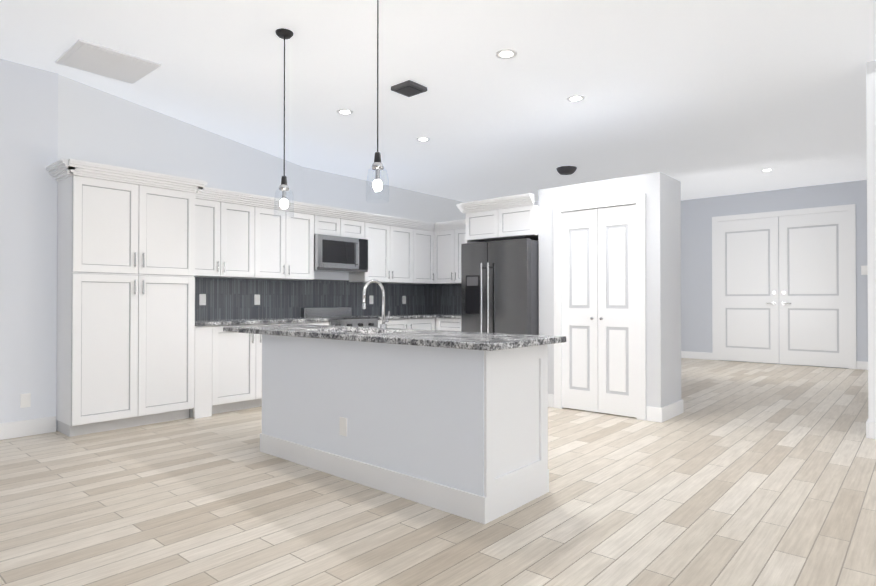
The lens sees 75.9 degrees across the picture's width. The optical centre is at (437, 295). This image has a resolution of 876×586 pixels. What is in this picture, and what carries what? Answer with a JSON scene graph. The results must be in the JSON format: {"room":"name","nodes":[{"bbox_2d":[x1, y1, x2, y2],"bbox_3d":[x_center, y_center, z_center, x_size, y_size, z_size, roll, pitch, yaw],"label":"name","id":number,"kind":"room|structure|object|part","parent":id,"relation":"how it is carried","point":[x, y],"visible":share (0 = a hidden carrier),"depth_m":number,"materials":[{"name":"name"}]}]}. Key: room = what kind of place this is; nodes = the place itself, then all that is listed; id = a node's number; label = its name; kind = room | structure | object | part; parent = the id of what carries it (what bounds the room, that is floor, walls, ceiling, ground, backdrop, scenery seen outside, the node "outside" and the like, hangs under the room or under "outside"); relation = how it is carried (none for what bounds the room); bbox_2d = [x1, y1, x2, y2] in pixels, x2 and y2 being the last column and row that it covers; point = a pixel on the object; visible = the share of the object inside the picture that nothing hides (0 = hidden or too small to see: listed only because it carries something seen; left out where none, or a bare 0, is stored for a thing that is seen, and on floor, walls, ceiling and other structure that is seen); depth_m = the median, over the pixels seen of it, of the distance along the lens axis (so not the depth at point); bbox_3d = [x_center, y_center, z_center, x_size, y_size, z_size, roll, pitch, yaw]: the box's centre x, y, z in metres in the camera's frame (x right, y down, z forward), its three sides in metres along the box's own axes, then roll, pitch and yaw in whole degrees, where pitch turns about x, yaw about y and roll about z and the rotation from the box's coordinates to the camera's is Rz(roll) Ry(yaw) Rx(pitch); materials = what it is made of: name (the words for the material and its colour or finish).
{"room":"kitchen","nodes":[
{"label":"kitchen","id":0,"kind":"room"},
{"bbox_2d":[0,59,465,422],"bbox_3d":[-3.487,-0.369,5.893,1.650,3.100,18.700,0,-1,41],"label":"wall","id":1,"kind":"structure","parent":0,"point":[47,118],"depth_m":4.85,"materials":[{"name":"white paint"}]},
{"bbox_2d":[20,393,30,407],"bbox_3d":[-3.440,0.873,4.679,0.006,0.115,0.070,0,-1,41],"label":"outlet","id":2,"kind":"object","parent":1,"relation":"attached to","point":[25,399],"visible":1,"depth_m":4.68,"materials":[{"name":"white plastic"}]},
{"bbox_2d":[0,416,55,439],"bbox_3d":[-3.349,1.112,5.760,1.316,0.135,18.700,0,-1,41],"label":"baseboard","id":3,"kind":"structure","parent":1,"relation":"attached to","point":[22,428],"depth_m":4.68,"materials":[{"name":"white wood"}]},
{"bbox_2d":[197,194,260,277],"bbox_3d":[-2.365,-0.599,5.975,0.328,0.800,0.853,0,-1,41],"label":"upper cabinet","id":4,"kind":"object","parent":1,"relation":"attached to","point":[228,231],"depth_m":5.92,"materials":[{"name":"white wood"}]},
{"bbox_2d":[245,206,316,281],"bbox_3d":[-1.889,-0.594,6.519,0.328,0.800,0.854,0,-1,41],"label":"upper cabinet","id":5,"kind":"object","parent":1,"relation":"attached to","point":[286,239],"depth_m":6.45,"materials":[{"name":"white wood"}]},
{"bbox_2d":[313,210,368,273],"bbox_3d":[-1.317,-0.657,7.119,0.400,0.695,0.800,0,-1,41],"label":"upper cabinet","id":6,"kind":"object","parent":1,"relation":"attached to","point":[340,241],"depth_m":6.99,"materials":[{"name":"white wood"}]},
{"bbox_2d":[314,234,367,272],"bbox_3d":[-1.304,-0.522,7.107,0.434,0.425,0.794,0,-1,41],"label":"microwave","id":7,"kind":"object","parent":6,"relation":"in","point":[340,253],"depth_m":6.96,"materials":[{"name":"silver metal"}]},
{"bbox_2d":[349,218,412,285],"bbox_3d":[-0.758,-0.584,7.813,0.328,0.800,0.976,0,-1,41],"label":"upper cabinet","id":8,"kind":"object","parent":1,"relation":"attached to","point":[388,241],"depth_m":7.66,"materials":[{"name":"white wood"}]},
{"bbox_2d":[409,226,432,285],"bbox_3d":[-0.328,-0.587,8.273,0.371,0.815,0.542,0,-1,41],"label":"upper cabinet","id":9,"kind":"object","parent":1,"relation":"attached to","point":[420,237],"depth_m":8.18,"materials":[{"name":"white wood"}]},
{"bbox_2d":[0,358,875,585],"bbox_3d":[1.351,1.196,1.652,14.600,0.100,19.100,0,-1,41],"label":"floor","id":10,"kind":"structure","parent":0,"point":[736,473],"depth_m":3.05,"materials":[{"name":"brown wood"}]},
{"bbox_2d":[54,170,196,436],"bbox_3d":[-2.881,0.085,5.174,0.598,2.180,1.020,0,-1,41],"label":"tall cabinet","id":11,"kind":"object","parent":10,"relation":"on","point":[163,280],"depth_m":4.90,"materials":[{"name":"white wood"}]},
{"bbox_2d":[193,326,220,418],"bbox_3d":[-2.468,0.736,5.641,0.598,0.885,0.235,0,-1,41],"label":"base cabinet","id":12,"kind":"object","parent":10,"relation":"on","point":[206,339],"depth_m":5.44,"materials":[{"name":"white wood"}]},
{"bbox_2d":[221,322,300,412],"bbox_3d":[-2.100,0.739,6.062,0.598,0.885,1.014,0,-1,41],"label":"base cabinet","id":13,"kind":"object","parent":10,"relation":"on","point":[241,353],"depth_m":5.74,"materials":[{"name":"white wood"}]},
{"bbox_2d":[197,318,328,325],"bbox_3d":[-2.011,0.280,6.150,0.621,0.035,1.593,0,-1,41],"label":"countertop","id":14,"kind":"structure","parent":13,"relation":"on","point":[200,321],"depth_m":5.91,"materials":[{"name":"grey stone"}]},
{"bbox_2d":[301,322,328,324],"bbox_3d":[-1.673,0.743,6.550,0.598,0.885,0.541,0,-1,41],"label":"base cabinet","id":15,"kind":"object","parent":10,"relation":"on","point":[313,323],"depth_m":6.43,"materials":[{"name":"white wood"}]},
{"bbox_2d":[301,307,377,327],"bbox_3d":[-1.208,0.670,7.014,0.656,1.040,0.752,0,-1,41],"label":"range","id":16,"kind":"object","parent":10,"relation":"on","point":[339,316],"visible":0.25,"depth_m":7.02,"materials":[{"name":"silver metal"}]},
{"bbox_2d":[260,331,554,523],"bbox_3d":[-0.337,0.721,3.767,2.088,0.884,0.646,0,-1,41],"label":"kitchen island","id":17,"kind":"object","parent":10,"relation":"on","point":[454,422],"depth_m":3.22,"materials":[{"name":"white"}]},
{"bbox_2d":[223,324,565,350],"bbox_3d":[-0.475,0.261,3.879,2.610,0.035,0.760,0,-1,41],"label":"island countertop","id":18,"kind":"structure","parent":17,"relation":"on","point":[462,341],"depth_m":3.39,"materials":[{"name":"grey stone"}]},
{"bbox_2d":[362,279,389,328],"bbox_3d":[-0.450,0.062,4.099,0.093,0.366,0.230,0,-1,41],"label":"faucet","id":19,"kind":"object","parent":18,"relation":"on","point":[382,326],"depth_m":4.15,"materials":[{"name":"silver metal"}]},
{"bbox_2d":[378,318,436,329],"bbox_3d":[-0.629,0.753,7.745,0.598,0.885,1.094,0,-1,41],"label":"base cabinet","id":20,"kind":"object","parent":10,"relation":"on","point":[400,323],"depth_m":7.62,"materials":[{"name":"white wood"}]},
{"bbox_2d":[352,314,436,321],"bbox_3d":[-0.622,0.293,7.739,0.621,0.035,1.091,0,-1,41],"label":"countertop","id":21,"kind":"structure","parent":20,"relation":"on","point":[379,316],"depth_m":7.77,"materials":[{"name":"grey stone"}]},
{"bbox_2d":[437,318,456,330],"bbox_3d":[0.380,0.756,8.012,0.535,0.885,0.598,0,-1,41],"label":"base cabinet","id":22,"kind":"object","parent":10,"relation":"on","point":[443,324],"depth_m":7.85,"materials":[{"name":"white wood"}]},
{"bbox_2d":[437,314,460,317],"bbox_3d":[0.297,0.296,8.073,1.566,0.035,0.622,0,-1,41],"label":"countertop","id":23,"kind":"structure","parent":22,"relation":"on","point":[438,315],"depth_m":7.86,"materials":[{"name":"grey stone"}]},
{"bbox_2d":[457,318,460,330],"bbox_3d":[0.689,0.753,7.742,0.545,0.885,0.598,0,-1,41],"label":"base cabinet","id":24,"kind":"object","parent":10,"relation":"on","point":[458,319],"depth_m":7.71,"materials":[{"name":"white wood"}]},
{"bbox_2d":[461,238,538,334],"bbox_3d":[0.849,0.291,6.503,0.900,1.790,0.867,0,-1,41],"label":"refrigerator","id":25,"kind":"object","parent":10,"relation":"on","point":[500,286],"visible":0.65,"depth_m":6.16,"materials":[{"name":"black metal"}]},
{"bbox_2d":[0,0,875,201],"bbox_3d":[1.351,-2.014,1.679,14.600,0.120,19.100,0,-1,41],"label":"ceiling","id":26,"kind":"structure","parent":0,"point":[698,99],"depth_m":5.05,"materials":[{"name":"paint"}]},
{"bbox_2d":[55,39,160,83],"bbox_3d":[-2.725,-1.919,4.642,0.600,0.022,0.600,0,-1,41],"label":"ceiling panel","id":27,"kind":"object","parent":26,"relation":"attached to","point":[86,56],"visible":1,"depth_m":4.59,"materials":[{"name":"white"}]},
{"bbox_2d":[274,28,293,216],"bbox_3d":[-1.128,-1.254,4.117,0.144,1.359,0.144,0,-1,41],"label":"pendant light","id":28,"kind":"object","parent":26,"relation":"hanging from","point":[282,33],"visible":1,"depth_m":4.10,"materials":[{"name":"black metal"}]},
{"bbox_3d":[-1.128,-0.684,4.112,0.144,0.220,0.144,0,-1,41],"label":"lamp shade","id":29,"kind":"part","parent":28,"relation":"part of","materials":[{"name":"clear glass"}]},
{"bbox_2d":[336,109,352,114],"bbox_3d":[-0.972,-1.917,5.859,0.176,0.006,0.176,0,-1,41],"label":"recessed light","id":30,"kind":"object","parent":26,"relation":"in","point":[344,112],"visible":1,"depth_m":5.85,"materials":[{"name":"white"}]},
{"bbox_2d":[366,0,388,200],"bbox_3d":[-0.371,-1.259,3.456,0.144,1.359,0.144,0,-1,41],"label":"pendant light","id":31,"kind":"object","parent":26,"relation":"hanging from","point":[377,166],"visible":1,"depth_m":3.44,"materials":[{"name":"black metal"}]},
{"bbox_3d":[-0.371,-0.690,3.451,0.144,0.220,0.144,0,-1,41],"label":"lamp shade","id":32,"kind":"part","parent":31,"relation":"part of","materials":[{"name":"clear glass"}]},
{"bbox_2d":[391,80,426,96],"bbox_3d":[-0.267,-1.905,5.176,0.240,0.040,0.240,0,-1,41],"label":"ceiling vent","id":33,"kind":"object","parent":26,"relation":"in","point":[409,88],"visible":1,"depth_m":5.13,"materials":[{"name":"grey metal"}]},
{"bbox_2d":[416,137,429,141],"bbox_3d":[-0.181,-1.908,6.855,0.176,0.006,0.176,0,-1,41],"label":"recessed light","id":34,"kind":"object","parent":26,"relation":"in","point":[422,139],"visible":0.98,"depth_m":6.85,"materials":[{"name":"white"}]},
{"bbox_2d":[495,49,516,58],"bbox_3d":[0.545,-1.928,4.480,0.176,0.006,0.176,0,-1,41],"label":"recessed light","id":35,"kind":"object","parent":26,"relation":"in","point":[506,54],"visible":1,"depth_m":4.48,"materials":[{"name":"white plastic"}]},
{"bbox_2d":[556,166,576,174],"bbox_3d":[1.915,-1.856,8.356,0.300,0.084,0.300,0,-1,41],"label":"smoke detector","id":36,"kind":"object","parent":26,"relation":"attached to","point":[565,170],"visible":1,"depth_m":8.26,"materials":[{"name":"grey plastic"}]},
{"bbox_2d":[567,95,584,101],"bbox_3d":[1.344,-1.920,5.469,0.176,0.006,0.176,0,-1,41],"label":"recessed light","id":37,"kind":"object","parent":26,"relation":"in","point":[576,98],"visible":1,"depth_m":5.46,"materials":[{"name":"white"}]},
{"bbox_2d":[760,169,773,171],"bbox_3d":[4.968,-1.895,8.477,0.176,0.006,0.176,0,-1,41],"label":"recessed light","id":38,"kind":"object","parent":26,"relation":"in","point":[765,170],"visible":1,"depth_m":8.49,"materials":[{"name":"white"}]},
{"bbox_2d":[443,172,680,407],"bbox_3d":[1.030,0.025,7.068,3.998,2.330,1.420,0,-1,41],"label":"wall","id":39,"kind":"structure","parent":0,"point":[661,190],"depth_m":5.43,"materials":[{"name":"white paint"}]},
{"bbox_2d":[433,226,456,285],"bbox_3d":[0.193,-0.587,8.325,0.475,0.815,0.391,0,-1,41],"label":"upper cabinet","id":40,"kind":"object","parent":39,"relation":"attached to","point":[444,242],"depth_m":8.25,"materials":[{"name":"white wood"}]},
{"bbox_2d":[457,226,472,285],"bbox_3d":[0.498,-0.571,8.100,0.540,0.780,0.328,0,-1,41],"label":"upper cabinet","id":41,"kind":"object","parent":39,"relation":"attached to","point":[460,232],"depth_m":8.06,"materials":[{"name":"white wood"}]},
{"bbox_2d":[465,210,496,241],"bbox_3d":[0.750,-0.813,6.731,0.522,0.320,0.697,0,-1,41],"label":"upper cabinet","id":42,"kind":"object","parent":39,"relation":"attached to","point":[478,223],"depth_m":6.53,"materials":[{"name":"white wood"}]},
{"bbox_2d":[493,202,538,240],"bbox_3d":[1.064,-0.815,6.457,0.523,0.320,0.697,0,-1,41],"label":"upper cabinet","id":43,"kind":"object","parent":39,"relation":"attached to","point":[518,222],"depth_m":6.20,"materials":[{"name":"white wood"}]},
{"bbox_2d":[554,193,645,420],"bbox_3d":[1.596,0.106,5.620,0.970,2.145,0.076,0,-1,41],"label":"bifold closet door","id":44,"kind":"structure","parent":39,"relation":"in","point":[600,300],"depth_m":5.60,"materials":[{"name":"white wood"}]},
{"bbox_2d":[548,394,683,422],"bbox_3d":[1.776,1.113,5.850,1.316,0.135,0.612,0,-1,41],"label":"baseboard","id":45,"kind":"structure","parent":39,"relation":"attached to","point":[664,413],"depth_m":5.30,"materials":[{"name":"white wood"}]},
{"bbox_2d":[681,180,867,368],"bbox_3d":[7.496,-0.345,8.811,14.350,3.100,0.150,0,-1,41],"label":"wall","id":46,"kind":"structure","parent":0,"point":[697,215],"depth_m":10.57,"materials":[{"name":"grey paint"}]},
{"bbox_2d":[681,351,867,369],"bbox_3d":[7.573,1.136,8.621,14.000,0.135,0.016,0,-1,41],"label":"baseboard","id":47,"kind":"structure","parent":46,"relation":"attached to","point":[861,365],"depth_m":10.77,"materials":[{"name":"white wood"}]},
{"bbox_2d":[712,204,856,368],"bbox_3d":[6.035,-0.146,9.941,2.200,2.720,0.069,0,-1,41],"label":"double door","id":48,"kind":"structure","parent":46,"relation":"in","point":[789,297],"depth_m":9.87,"materials":[{"name":"white wood"}]},
{"bbox_2d":[861,265,867,274],"bbox_3d":[6.970,-0.417,9.167,0.090,0.150,0.008,0,-1,41],"label":"light switch","id":49,"kind":"object","parent":46,"relation":"attached to","point":[864,270],"visible":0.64,"depth_m":9.16,"materials":[{"name":"white plastic"}]},
{"bbox_2d":[866,60,875,421],"bbox_3d":[6.378,-0.400,2.252,7.400,3.100,0.160,0,-1,41],"label":"wall","id":50,"kind":"structure","parent":0,"point":[871,151],"depth_m":4.61,"materials":[{"name":"white paint"}]},
{"bbox_2d":[866,419,875,438],"bbox_3d":[6.367,1.083,2.239,7.416,0.135,0.176,0,-1,41],"label":"baseboard","id":51,"kind":"structure","parent":50,"relation":"attached to","point":[870,430],"depth_m":4.59,"materials":[{"name":"white wood"}]}
]}

